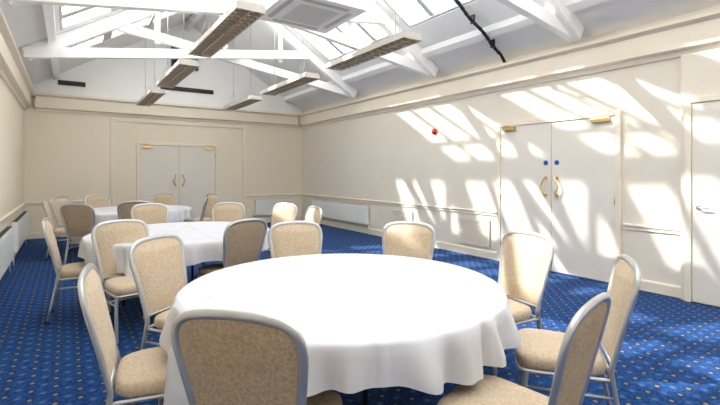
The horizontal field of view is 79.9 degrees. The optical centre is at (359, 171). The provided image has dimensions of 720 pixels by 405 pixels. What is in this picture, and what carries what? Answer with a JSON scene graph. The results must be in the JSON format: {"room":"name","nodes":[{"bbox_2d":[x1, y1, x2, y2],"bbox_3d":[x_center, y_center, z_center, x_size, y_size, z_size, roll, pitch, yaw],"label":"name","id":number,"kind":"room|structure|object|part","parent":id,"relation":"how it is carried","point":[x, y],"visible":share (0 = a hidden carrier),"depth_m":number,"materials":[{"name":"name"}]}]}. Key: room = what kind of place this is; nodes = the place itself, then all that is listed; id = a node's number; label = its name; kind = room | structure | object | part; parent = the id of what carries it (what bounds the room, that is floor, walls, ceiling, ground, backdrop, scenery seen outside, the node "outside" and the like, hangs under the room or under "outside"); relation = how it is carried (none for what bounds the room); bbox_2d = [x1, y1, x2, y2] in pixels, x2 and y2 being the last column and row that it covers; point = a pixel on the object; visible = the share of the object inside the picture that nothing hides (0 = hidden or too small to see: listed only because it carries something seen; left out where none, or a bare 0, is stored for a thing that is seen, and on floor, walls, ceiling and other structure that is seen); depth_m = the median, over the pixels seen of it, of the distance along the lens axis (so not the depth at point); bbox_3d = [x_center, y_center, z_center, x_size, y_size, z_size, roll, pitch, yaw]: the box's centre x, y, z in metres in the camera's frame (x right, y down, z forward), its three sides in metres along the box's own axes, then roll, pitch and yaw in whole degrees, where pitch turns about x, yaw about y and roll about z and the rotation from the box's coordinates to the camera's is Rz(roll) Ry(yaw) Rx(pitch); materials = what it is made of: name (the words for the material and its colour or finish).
{"room":"community hall","nodes":[
{"label":"community hall","id":0,"kind":"room"},
{"bbox_2d":[0,77,23,231],"bbox_3d":[-3.035,-0.175,2.956,0.200,3.150,14.700,0,0,-34],"label":"wall","id":1,"kind":"structure","parent":0,"point":[11,111],"depth_m":6.78,"materials":[{"name":"beige paint"}]},
{"bbox_2d":[0,226,13,278],"bbox_3d":[-4.278,1.078,5.073,0.120,0.644,2.336,0,0,-34],"label":"radiator","id":2,"kind":"object","parent":1,"relation":"attached to","point":[7,234],"visible":1,"depth_m":5.37,"materials":[{"name":"metal"}]},
{"bbox_2d":[0,202,25,224],"bbox_3d":[-2.932,0.662,3.013,0.035,0.075,14.280,0,0,-34],"label":"trim","id":3,"kind":"structure","parent":1,"relation":"attached to","point":[3,219],"depth_m":6.68,"materials":[{"name":"beige wood"}]},
{"bbox_2d":[0,7,34,109],"bbox_3d":[-2.873,-1.465,3.065,0.190,0.370,14.300,0,0,-34],"label":"trim","id":4,"kind":"structure","parent":1,"relation":"attached to","point":[13,72],"depth_m":6.06,"materials":[{"name":"beige paint"}]},
{"bbox_2d":[11,211,28,265],"bbox_3d":[-5.851,1.078,7.389,0.120,0.644,2.336,0,0,-34],"label":"radiator","id":5,"kind":"object","parent":1,"relation":"attached to","point":[20,225],"visible":0.95,"depth_m":6.99,"materials":[{"name":"metal"}]},
{"bbox_2d":[24,23,301,232],"bbox_3d":[-4.382,-1.165,10.805,6.390,5.131,0.200,0,0,-34],"label":"wall","id":6,"kind":"structure","parent":0,"point":[66,154],"depth_m":10.12,"materials":[{"name":"beige paint"}]},
{"bbox_2d":[27,232,65,238],"bbox_3d":[-6.111,1.335,9.497,2.060,0.130,0.020,0,0,-34],"label":"baseboard","id":7,"kind":"structure","parent":6,"relation":"attached to","point":[36,235],"depth_m":9.02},
{"bbox_2d":[27,200,83,205],"bbox_3d":[-6.318,0.662,9.348,1.470,0.075,0.035,0,0,-34],"label":"trim","id":8,"kind":"structure","parent":6,"relation":"attached to","point":[76,201],"depth_m":9.07,"materials":[{"name":"beige paint"}]},
{"bbox_2d":[58,80,85,86],"bbox_3d":[-6.282,-1.930,9.375,0.500,0.100,0.030,0,0,-34],"label":"air vent","id":9,"kind":"object","parent":6,"relation":"in","point":[60,82],"visible":1,"depth_m":9.37,"materials":[{"name":"black metal"}]},
{"bbox_2d":[140,145,178,222],"bbox_3d":[-4.827,0.376,10.361,0.869,2.025,0.022,0,0,-34],"label":"leaf","id":10,"kind":"object","parent":6,"relation":"attached to","point":[159,165],"visible":0.56,"depth_m":10.34,"materials":[{"name":"paint"}]},
{"bbox_2d":[35,92,298,127],"bbox_3d":[-4.272,-1.465,10.643,6.010,0.370,0.190,0,0,-34],"label":"trim","id":11,"kind":"structure","parent":6,"relation":"attached to","point":[44,102],"depth_m":10.24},
{"bbox_2d":[110,118,244,218],"bbox_3d":[-4.379,0.015,10.667,3.140,2.510,0.030,0,0,-34],"label":"trim","id":12,"kind":"structure","parent":6,"relation":"attached to","point":[112,120],"depth_m":10.20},
{"bbox_2d":[137,142,217,200],"bbox_3d":[-4.462,0.350,10.602,1.870,2.100,0.045,0,0,-34],"label":"trim","id":13,"kind":"structure","parent":6,"relation":"attached to","point":[138,143],"depth_m":10.47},
{"bbox_2d":[171,46,197,70],"bbox_3d":[-4.339,-2.860,10.652,0.620,0.620,0.100,0,0,-34],"label":"air vent","id":14,"kind":"object","parent":6,"relation":"in","point":[173,61],"visible":0.16,"depth_m":10.54,"materials":[{"name":"white metal"}]},
{"bbox_2d":[160,86,212,93],"bbox_3d":[-4.296,-2.050,10.723,1.250,0.100,0.030,0,0,-34],"label":"air vent","id":15,"kind":"object","parent":6,"relation":"in","point":[175,88],"visible":0.76,"depth_m":10.74,"materials":[{"name":"black metal"}]},
{"bbox_2d":[179,146,214,221],"bbox_3d":[-4.103,0.376,10.852,0.869,2.025,0.022,0,0,-34],"label":"leaf","id":16,"kind":"object","parent":6,"relation":"attached to","point":[197,164],"visible":0.56,"depth_m":10.82,"materials":[{"name":"paint"}]},
{"bbox_2d":[174,174,185,185],"bbox_3d":[-4.439,0.205,10.569,0.277,0.296,0.069,0,0,-34],"label":"door handle","id":17,"kind":"object","parent":16,"relation":"attached to","point":[175,174],"depth_m":10.58,"materials":[{"name":"gold metal"}]},
{"bbox_2d":[253,198,292,217],"bbox_3d":[-2.384,1.073,11.966,1.236,0.654,0.120,0,0,-34],"label":"radiator","id":18,"kind":"object","parent":6,"relation":"attached to","point":[262,206],"visible":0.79,"depth_m":11.78,"materials":[{"name":"metal"}]},
{"bbox_2d":[247,194,300,197],"bbox_3d":[-2.376,0.662,12.025,1.620,0.075,0.035,0,0,-34],"label":"trim","id":19,"kind":"structure","parent":6,"relation":"attached to","point":[269,195],"depth_m":12.00,"materials":[{"name":"beige paint"}]},
{"bbox_2d":[260,216,301,222],"bbox_3d":[-2.678,1.335,11.829,2.420,0.130,0.020,0,0,-34],"label":"baseboard","id":20,"kind":"structure","parent":6,"relation":"attached to","point":[267,220],"depth_m":11.94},
{"bbox_2d":[0,220,719,404],"bbox_3d":[-0.309,1.475,4.807,6.790,0.150,14.700,0,0,-34],"label":"floor","id":21,"kind":"structure","parent":0,"point":[669,354],"depth_m":3.57,"materials":[{"name":"blue carpet"}]},
{"bbox_2d":[43,199,70,260],"bbox_3d":[-4.855,0.918,7.074,0.565,0.964,0.491,0,0,-30],"label":"banquet chair","id":22,"kind":"object","parent":21,"relation":"on","point":[60,231],"visible":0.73,"depth_m":6.88,"materials":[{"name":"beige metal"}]},
{"bbox_2d":[51,196,79,248],"bbox_3d":[-5.077,0.918,7.663,0.565,0.964,0.491,0,0,4],"label":"banquet chair","id":23,"kind":"object","parent":21,"relation":"on","point":[56,202],"visible":0.44,"depth_m":7.54,"materials":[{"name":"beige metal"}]},
{"bbox_2d":[42,217,111,324],"bbox_3d":[-2.783,0.918,4.255,0.565,0.964,0.491,0,0,-30],"label":"banquet chair","id":24,"kind":"object","parent":21,"relation":"on","point":[71,271],"visible":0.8,"depth_m":4.06,"materials":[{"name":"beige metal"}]},
{"bbox_2d":[60,203,94,265],"bbox_3d":[-3.960,0.918,6.271,0.491,0.964,0.565,0,0,1],"label":"banquet chair","id":25,"kind":"object","parent":21,"relation":"on","point":[78,219],"visible":0.67,"depth_m":6.05,"materials":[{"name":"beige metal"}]},
{"bbox_2d":[84,194,110,207],"bbox_3d":[-4.984,0.918,8.349,0.565,0.964,0.491,0,0,36],"label":"banquet chair","id":26,"kind":"object","parent":21,"relation":"on","point":[95,200],"visible":0.44,"depth_m":8.48,"materials":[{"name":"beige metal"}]},
{"bbox_2d":[77,263,167,404],"bbox_3d":[-1.020,0.918,2.099,0.565,0.964,0.491,0,0,-25],"label":"banquet chair","id":27,"kind":"object","parent":21,"relation":"on","point":[138,374],"visible":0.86,"depth_m":1.93,"materials":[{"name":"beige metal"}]},
{"bbox_2d":[91,219,170,346],"bbox_3d":[-2.002,0.918,3.777,0.565,0.964,0.491,0,0,41],"label":"banquet chair","id":28,"kind":"object","parent":21,"relation":"on","point":[104,235],"visible":0.59,"depth_m":3.79,"materials":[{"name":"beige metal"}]},
{"bbox_2d":[117,201,149,218],"bbox_3d":[-3.542,0.918,6.789,0.491,0.964,0.565,0,0,-27],"label":"banquet chair","id":29,"kind":"object","parent":21,"relation":"on","point":[124,208],"visible":0.34,"depth_m":6.51,"materials":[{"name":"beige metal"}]},
{"bbox_2d":[130,203,168,223],"bbox_3d":[-2.792,0.918,5.831,0.491,0.964,0.565,0,0,-38],"label":"banquet chair","id":30,"kind":"object","parent":21,"relation":"on","point":[150,213],"visible":0.45,"depth_m":6.01,"materials":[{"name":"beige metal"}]},
{"bbox_2d":[128,234,187,349],"bbox_3d":[-1.159,0.918,2.892,0.565,0.964,0.491,0,0,19],"label":"banquet chair","id":31,"kind":"object","parent":21,"relation":"on","point":[157,263],"visible":0.66,"depth_m":2.88,"materials":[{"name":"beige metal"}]},
{"bbox_2d":[122,262,204,307],"bbox_3d":[-1.952,1.029,4.743,1.836,0.742,1.836,0,0,27],"label":"round banquet table","id":32,"kind":"object","parent":21,"relation":"on","point":[192,269],"visible":0.13,"depth_m":4.99,"materials":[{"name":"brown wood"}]},
{"bbox_2d":[78,221,268,285],"bbox_3d":[-1.943,0.905,4.747,1.958,0.509,1.974,0,0,-34],"label":"tablecloth","id":33,"kind":"object","parent":32,"relation":"on","point":[202,241],"visible":0.48,"depth_m":4.06,"materials":[{"name":"fabric"}]},
{"bbox_2d":[152,192,176,204],"bbox_3d":[-4.121,0.918,8.889,0.491,0.964,0.565,0,0,-8],"label":"banquet chair","id":34,"kind":"object","parent":21,"relation":"on","point":[165,198],"visible":0.47,"depth_m":9.11,"materials":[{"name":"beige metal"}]},
{"bbox_2d":[184,193,218,221],"bbox_3d":[-3.184,0.918,8.615,0.491,0.964,0.565,0,0,37],"label":"banquet chair","id":35,"kind":"object","parent":21,"relation":"on","point":[213,199],"visible":0.47,"depth_m":8.72,"materials":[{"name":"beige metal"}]},
{"bbox_2d":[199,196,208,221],"bbox_3d":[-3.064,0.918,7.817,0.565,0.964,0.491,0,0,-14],"label":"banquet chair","id":36,"kind":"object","parent":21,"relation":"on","point":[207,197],"visible":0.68,"depth_m":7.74,"materials":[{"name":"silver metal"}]},
{"bbox_2d":[198,202,244,268],"bbox_3d":[-1.905,0.918,5.949,0.491,0.964,0.565,0,0,2],"label":"banquet chair","id":37,"kind":"object","parent":21,"relation":"on","point":[224,211],"visible":0.43,"depth_m":6.17,"materials":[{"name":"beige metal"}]},
{"bbox_2d":[196,218,266,277],"bbox_3d":[-1.260,0.918,4.193,0.565,0.964,0.491,0,0,39],"label":"banquet chair","id":38,"kind":"object","parent":21,"relation":"on","point":[243,240],"visible":0.63,"depth_m":4.05,"materials":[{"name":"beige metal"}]},
{"bbox_2d":[170,309,342,404],"bbox_3d":[-0.335,0.918,1.623,0.491,0.964,0.565,0,0,15],"label":"banquet chair","id":39,"kind":"object","parent":21,"relation":"on","point":[223,356],"visible":0.99,"depth_m":1.38,"materials":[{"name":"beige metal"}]},
{"bbox_2d":[262,203,297,258],"bbox_3d":[-1.199,0.918,5.841,0.491,0.964,0.565,0,0,34],"label":"banquet chair","id":40,"kind":"object","parent":21,"relation":"on","point":[281,212],"visible":0.4,"depth_m":6.01,"materials":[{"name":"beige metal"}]},
{"bbox_2d":[268,221,322,258],"bbox_3d":[-0.488,0.918,3.596,0.491,0.964,0.565,0,0,-20],"label":"banquet chair","id":41,"kind":"object","parent":21,"relation":"on","point":[287,238],"visible":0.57,"depth_m":3.80,"materials":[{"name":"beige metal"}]},
{"bbox_2d":[304,206,321,225],"bbox_3d":[-0.810,0.918,5.397,0.565,0.964,0.491,0,0,-30],"label":"banquet chair","id":42,"kind":"object","parent":21,"relation":"on","point":[313,213],"visible":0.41,"depth_m":5.46,"materials":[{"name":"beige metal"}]},
{"bbox_2d":[362,389,368,404],"bbox_3d":[-0.099,1.029,2.531,1.796,0.742,1.796,0,0,27],"label":"round banquet table","id":43,"kind":"object","parent":21,"relation":"on","point":[365,392],"visible":0.09,"depth_m":1.95,"materials":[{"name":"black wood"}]},
{"bbox_2d":[159,254,520,404],"bbox_3d":[-0.106,0.996,2.527,1.882,0.691,1.876,0,0,0],"label":"tablecloth","id":44,"kind":"object","parent":43,"relation":"on","point":[365,321],"visible":0.89,"depth_m":2.02,"materials":[{"name":"fabric"}]},
{"bbox_2d":[382,221,435,259],"bbox_3d":[0.331,0.918,3.559,0.491,0.964,0.565,0,0,23],"label":"banquet chair","id":45,"kind":"object","parent":21,"relation":"on","point":[399,238],"visible":0.4,"depth_m":3.75,"materials":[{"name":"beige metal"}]},
{"bbox_2d":[492,230,553,376],"bbox_3d":[0.999,0.918,3.058,0.565,0.964,0.491,0,0,-26],"label":"banquet chair","id":46,"kind":"object","parent":21,"relation":"on","point":[526,257],"visible":0.73,"depth_m":3.07,"materials":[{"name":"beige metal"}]},
{"bbox_2d":[437,292,610,404],"bbox_3d":[0.619,0.918,1.680,0.565,0.964,0.491,0,0,44],"label":"banquet chair","id":47,"kind":"object","parent":21,"relation":"on","point":[582,338],"visible":0.98,"depth_m":1.58,"materials":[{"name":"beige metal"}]},
{"bbox_2d":[515,254,640,404],"bbox_3d":[1.131,0.918,2.303,0.565,0.964,0.491,0,0,20],"label":"banquet chair","id":48,"kind":"object","parent":21,"relation":"on","point":[539,349],"visible":0.8,"depth_m":2.16,"materials":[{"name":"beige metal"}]},
{"bbox_3d":[-3.948,1.029,7.594,1.776,0.742,1.776,0,0,27],"label":"round banquet table","id":49,"kind":"object","parent":21,"relation":"on","visible":0},
{"bbox_2d":[94,205,195,224],"bbox_3d":[-3.945,0.836,7.606,1.929,0.372,1.951,0,0,-34],"label":"tablecloth","id":50,"kind":"object","parent":49,"relation":"on","point":[177,213],"visible":0.38,"depth_m":7.26,"materials":[{"name":"fabric"}]},
{"bbox_2d":[0,0,719,111],"bbox_3d":[-0.309,-2.728,4.807,6.790,2.205,14.700,0,0,-34],"label":"ceiling","id":51,"kind":"structure","parent":0,"point":[25,22],"depth_m":6.78,"materials":[{"name":"paint"}]},
{"bbox_2d":[42,5,59,79],"bbox_3d":[-2.497,-2.046,3.321,0.100,0.152,14.300,0,0,-34],"label":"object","id":52,"kind":"structure","parent":51,"relation":"attached to","point":[49,16],"depth_m":6.03,"materials":[{"name":"white paint"}]},
{"bbox_2d":[59,6,118,29],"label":"window","id":53,"kind":"structure","parent":51,"relation":"attached to","point":[78,10],"depth_m":6.59,"materials":[{"name":"glass"}]},
{"bbox_2d":[71,12,175,47],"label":"window","id":54,"kind":"structure","parent":51,"relation":"attached to","point":[109,35],"depth_m":8.46,"materials":[{"name":"glass"}]},
{"bbox_2d":[136,39,165,105],"bbox_3d":[-4.347,-2.269,8.894,0.280,1.558,1.900,0,0,-34],"label":"fluorescent light","id":55,"kind":"object","parent":51,"relation":"hanging from","point":[152,95],"visible":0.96,"depth_m":8.73,"materials":[{"name":"metal"}]},
{"bbox_2d":[156,44,199,87],"bbox_3d":[-2.915,-2.269,6.784,0.280,1.558,1.900,0,0,-34],"label":"fluorescent light","id":56,"kind":"object","parent":51,"relation":"hanging from","point":[182,68],"visible":1,"depth_m":6.52,"materials":[{"name":"metal"}]},
{"bbox_2d":[21,10,357,97],"bbox_3d":[-2.584,-2.689,8.157,6.049,2.008,0.240,0,0,-34],"label":"roof truss","id":57,"kind":"object","parent":51,"relation":"attached to","point":[122,21],"visible":0.88,"depth_m":7.48,"materials":[{"name":"white paint"}]},
{"bbox_2d":[184,14,202,31],"bbox_3d":[-0.309,-3.591,4.807,0.100,0.160,14.300,0,0,-34],"label":"ridge beam","id":58,"kind":"structure","parent":51,"relation":"attached to","point":[194,18],"depth_m":10.16,"materials":[{"name":"white paint"}]},
{"bbox_2d":[3,0,438,77],"bbox_3d":[-1.123,-2.689,6.006,6.049,2.008,0.240,0,0,-34],"label":"roof truss","id":59,"kind":"object","parent":51,"relation":"attached to","point":[375,15],"visible":0.72,"depth_m":6.38,"materials":[{"name":"white paint"}]},
{"bbox_2d":[188,0,265,57],"bbox_3d":[-1.538,-2.269,4.758,0.280,1.558,1.900,0,0,-34],"label":"fluorescent light","id":60,"kind":"object","parent":51,"relation":"hanging from","point":[242,14],"visible":1,"depth_m":4.50,"materials":[{"name":"metal"}]},
{"bbox_2d":[223,40,262,109],"bbox_3d":[-2.634,-2.359,9.574,0.280,1.738,1.800,0,0,-34],"label":"fluorescent light","id":61,"kind":"object","parent":51,"relation":"hanging from","point":[251,99],"visible":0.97,"depth_m":9.49,"materials":[{"name":"metal"}]},
{"bbox_2d":[259,0,367,32],"bbox_3d":[-0.581,-2.489,4.985,0.960,1.362,0.960,0,0,-34],"label":"air conditioning unit","id":62,"kind":"object","parent":51,"relation":"hanging from","point":[323,16],"visible":0.98,"depth_m":4.92,"materials":[{"name":"white paint"}]},
{"bbox_2d":[261,0,388,60],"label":"window","id":63,"kind":"structure","parent":51,"relation":"attached to","point":[362,27],"depth_m":8.62,"materials":[{"name":"glass"}]},
{"bbox_2d":[261,23,319,95],"bbox_3d":[-1.271,-2.359,7.568,0.280,1.738,1.850,0,0,-34],"label":"fluorescent light","id":64,"kind":"object","parent":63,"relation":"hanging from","point":[304,78],"visible":0.98,"depth_m":7.42,"materials":[{"name":"metal"}]},
{"bbox_2d":[384,0,475,27],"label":"window","id":65,"kind":"structure","parent":51,"relation":"attached to","point":[431,14],"depth_m":6.58,"materials":[{"name":"glass"}]},
{"bbox_2d":[325,0,422,70],"bbox_3d":[0.105,-2.359,5.541,0.280,1.738,1.750,0,0,-34],"label":"fluorescent light","id":66,"kind":"object","parent":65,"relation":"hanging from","point":[405,38],"visible":0.99,"depth_m":5.32,"materials":[{"name":"metal"}]},
{"bbox_2d":[283,0,608,102],"bbox_3d":[1.879,-2.046,6.293,0.100,0.152,14.300,0,0,-34],"label":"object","id":67,"kind":"structure","parent":51,"relation":"attached to","point":[520,21],"depth_m":6.73,"materials":[{"name":"white paint"}]},
{"bbox_2d":[454,0,505,62],"bbox_3d":[1.072,-2.535,5.769,2.778,1.790,0.093,0,0,-34],"label":"cable conduit","id":68,"kind":"object","parent":51,"relation":"attached to","point":[471,18],"visible":0.99,"depth_m":6.19,"materials":[{"name":"black plastic"}]},
{"bbox_2d":[496,0,584,41],"bbox_3d":[0.337,-2.689,3.855,6.049,2.008,0.240,0,0,-34],"label":"roof truss","id":69,"kind":"object","parent":51,"relation":"attached to","point":[559,20],"visible":1,"depth_m":5.23,"materials":[{"name":"white paint"}]},
{"bbox_2d":[302,5,719,285],"bbox_3d":[2.417,-0.175,6.658,0.200,3.150,14.700,0,0,-34],"label":"wall","id":70,"kind":"structure","parent":0,"point":[392,156],"depth_m":7.00,"materials":[{"name":"beige paint"}]},
{"bbox_2d":[311,199,368,234],"bbox_3d":[-0.553,1.073,10.745,0.120,0.654,2.736,0,0,-34],"label":"radiator","id":71,"kind":"object","parent":70,"relation":"attached to","point":[350,212],"visible":0.91,"depth_m":10.39,"materials":[{"name":"metal"}]},
{"bbox_2d":[302,216,496,259],"bbox_3d":[0.248,1.335,9.657,0.020,0.130,6.860,0,0,-34],"label":"baseboard","id":72,"kind":"structure","parent":70,"relation":"attached to","point":[478,252],"depth_m":7.76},
{"bbox_2d":[302,194,496,215],"bbox_3d":[0.241,0.662,9.653,0.035,0.075,6.860,0,0,-34],"label":"trim","id":73,"kind":"structure","parent":70,"relation":"attached to","point":[463,210],"depth_m":8.43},
{"bbox_2d":[392,209,412,221],"bbox_3d":[0.861,0.940,8.744,0.030,0.320,0.620,0,0,-34],"label":"air vent","id":74,"kind":"object","parent":70,"relation":"in","point":[397,215],"visible":0.72,"depth_m":8.75,"materials":[{"name":"white metal"}]},
{"bbox_2d":[457,217,489,247],"bbox_3d":[1.901,1.000,7.214,0.030,0.440,0.680,0,0,-34],"label":"air vent","id":75,"kind":"object","parent":70,"relation":"in","point":[472,231],"visible":1,"depth_m":7.20,"materials":[{"name":"white metal"}]},
{"bbox_2d":[298,9,719,127],"bbox_3d":[2.256,-1.465,6.548,0.190,0.370,14.300,0,0,-34],"label":"trim","id":76,"kind":"structure","parent":70,"relation":"attached to","point":[699,32],"depth_m":5.89,"materials":[{"name":"beige paint"}]},
{"bbox_2d":[501,122,551,270],"bbox_3d":[2.454,0.345,6.396,0.022,2.085,0.849,0,0,-34],"label":"leaf","id":77,"kind":"object","parent":70,"relation":"attached to","point":[525,149],"visible":0.76,"depth_m":6.35,"materials":[{"name":"paint"}]},
{"bbox_2d":[502,125,515,130],"bbox_3d":[2.251,-0.680,6.566,0.123,0.090,0.220,0,0,-34],"label":"door closer","id":78,"kind":"object","parent":77,"relation":"attached to","point":[507,128],"depth_m":6.57,"materials":[{"name":"gold metal"}]},
{"bbox_2d":[497,110,620,260],"bbox_3d":[2.689,0.320,6.039,0.045,2.160,1.830,0,0,-34],"label":"trim","id":79,"kind":"structure","parent":70,"relation":"attached to","point":[617,113],"depth_m":5.48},
{"bbox_2d":[552,116,614,282],"bbox_3d":[2.934,0.345,5.688,0.022,2.085,0.849,0,0,-34],"label":"leaf","id":80,"kind":"object","parent":70,"relation":"attached to","point":[583,210],"visible":0.8,"depth_m":5.65,"materials":[{"name":"paint"}]},
{"bbox_2d":[540,176,557,196],"bbox_3d":[2.657,0.205,6.017,0.069,0.296,0.277,0,0,-34],"label":"door handle","id":81,"kind":"object","parent":80,"relation":"attached to","point":[545,177],"depth_m":5.96,"materials":[{"name":"gold metal"}]},
{"bbox_3d":[2.601,0.205,6.099,0.069,0.296,0.079,0,0,-34],"label":"pull handle","id":82,"kind":"part","parent":81,"relation":"part of","materials":[{"name":"gold metal"}]},
{"bbox_3d":[2.712,0.205,5.934,0.069,0.296,0.079,0,0,-34],"label":"pull handle","id":83,"kind":"part","parent":81,"relation":"part of","materials":[{"name":"gold metal"}]},
{"bbox_2d":[591,114,609,122],"bbox_3d":[3.017,-0.680,5.437,0.123,0.090,0.220,0,0,-34],"label":"door closer","id":84,"kind":"object","parent":80,"relation":"attached to","point":[604,119],"depth_m":5.42,"materials":[{"name":"gold metal"}]},
{"bbox_2d":[622,223,680,234],"bbox_3d":[3.393,0.662,5.012,0.035,0.075,0.620,0,0,-34],"label":"trim","id":85,"kind":"structure","parent":70,"relation":"attached to","point":[649,228],"depth_m":5.00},
{"bbox_2d":[639,279,680,297],"bbox_3d":[3.399,1.335,5.016,0.020,0.130,0.620,0,0,-34],"label":"baseboard","id":86,"kind":"structure","parent":70,"relation":"attached to","point":[645,285],"depth_m":4.93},
{"bbox_2d":[681,48,719,306],"bbox_3d":[4.938,0.060,2.706,0.070,2.680,4.930,0,0,-34],"label":"wall","id":87,"kind":"structure","parent":0,"point":[700,71],"depth_m":4.64,"materials":[{"name":"beige paint"}]},
{"bbox_2d":[685,94,719,301],"bbox_3d":[3.814,0.300,4.258,0.045,2.200,1.000,0,0,-34],"label":"trim","id":88,"kind":"structure","parent":87,"relation":"attached to","point":[688,101],"depth_m":4.63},
{"bbox_2d":[692,100,719,306],"bbox_3d":[3.819,0.326,4.261,0.022,2.125,0.874,0,0,-34],"label":"leaf","id":89,"kind":"object","parent":87,"relation":"attached to","point":[705,115],"visible":1,"depth_m":4.51,"materials":[{"name":"paint"}]},
{"bbox_2d":[696,205,708,209],"bbox_3d":[3.598,0.380,4.522,0.051,0.050,0.125,0,0,-34],"label":"door handle","id":90,"kind":"object","parent":89,"relation":"attached to","point":[698,207],"depth_m":4.53,"materials":[{"name":"metal"}]}
]}

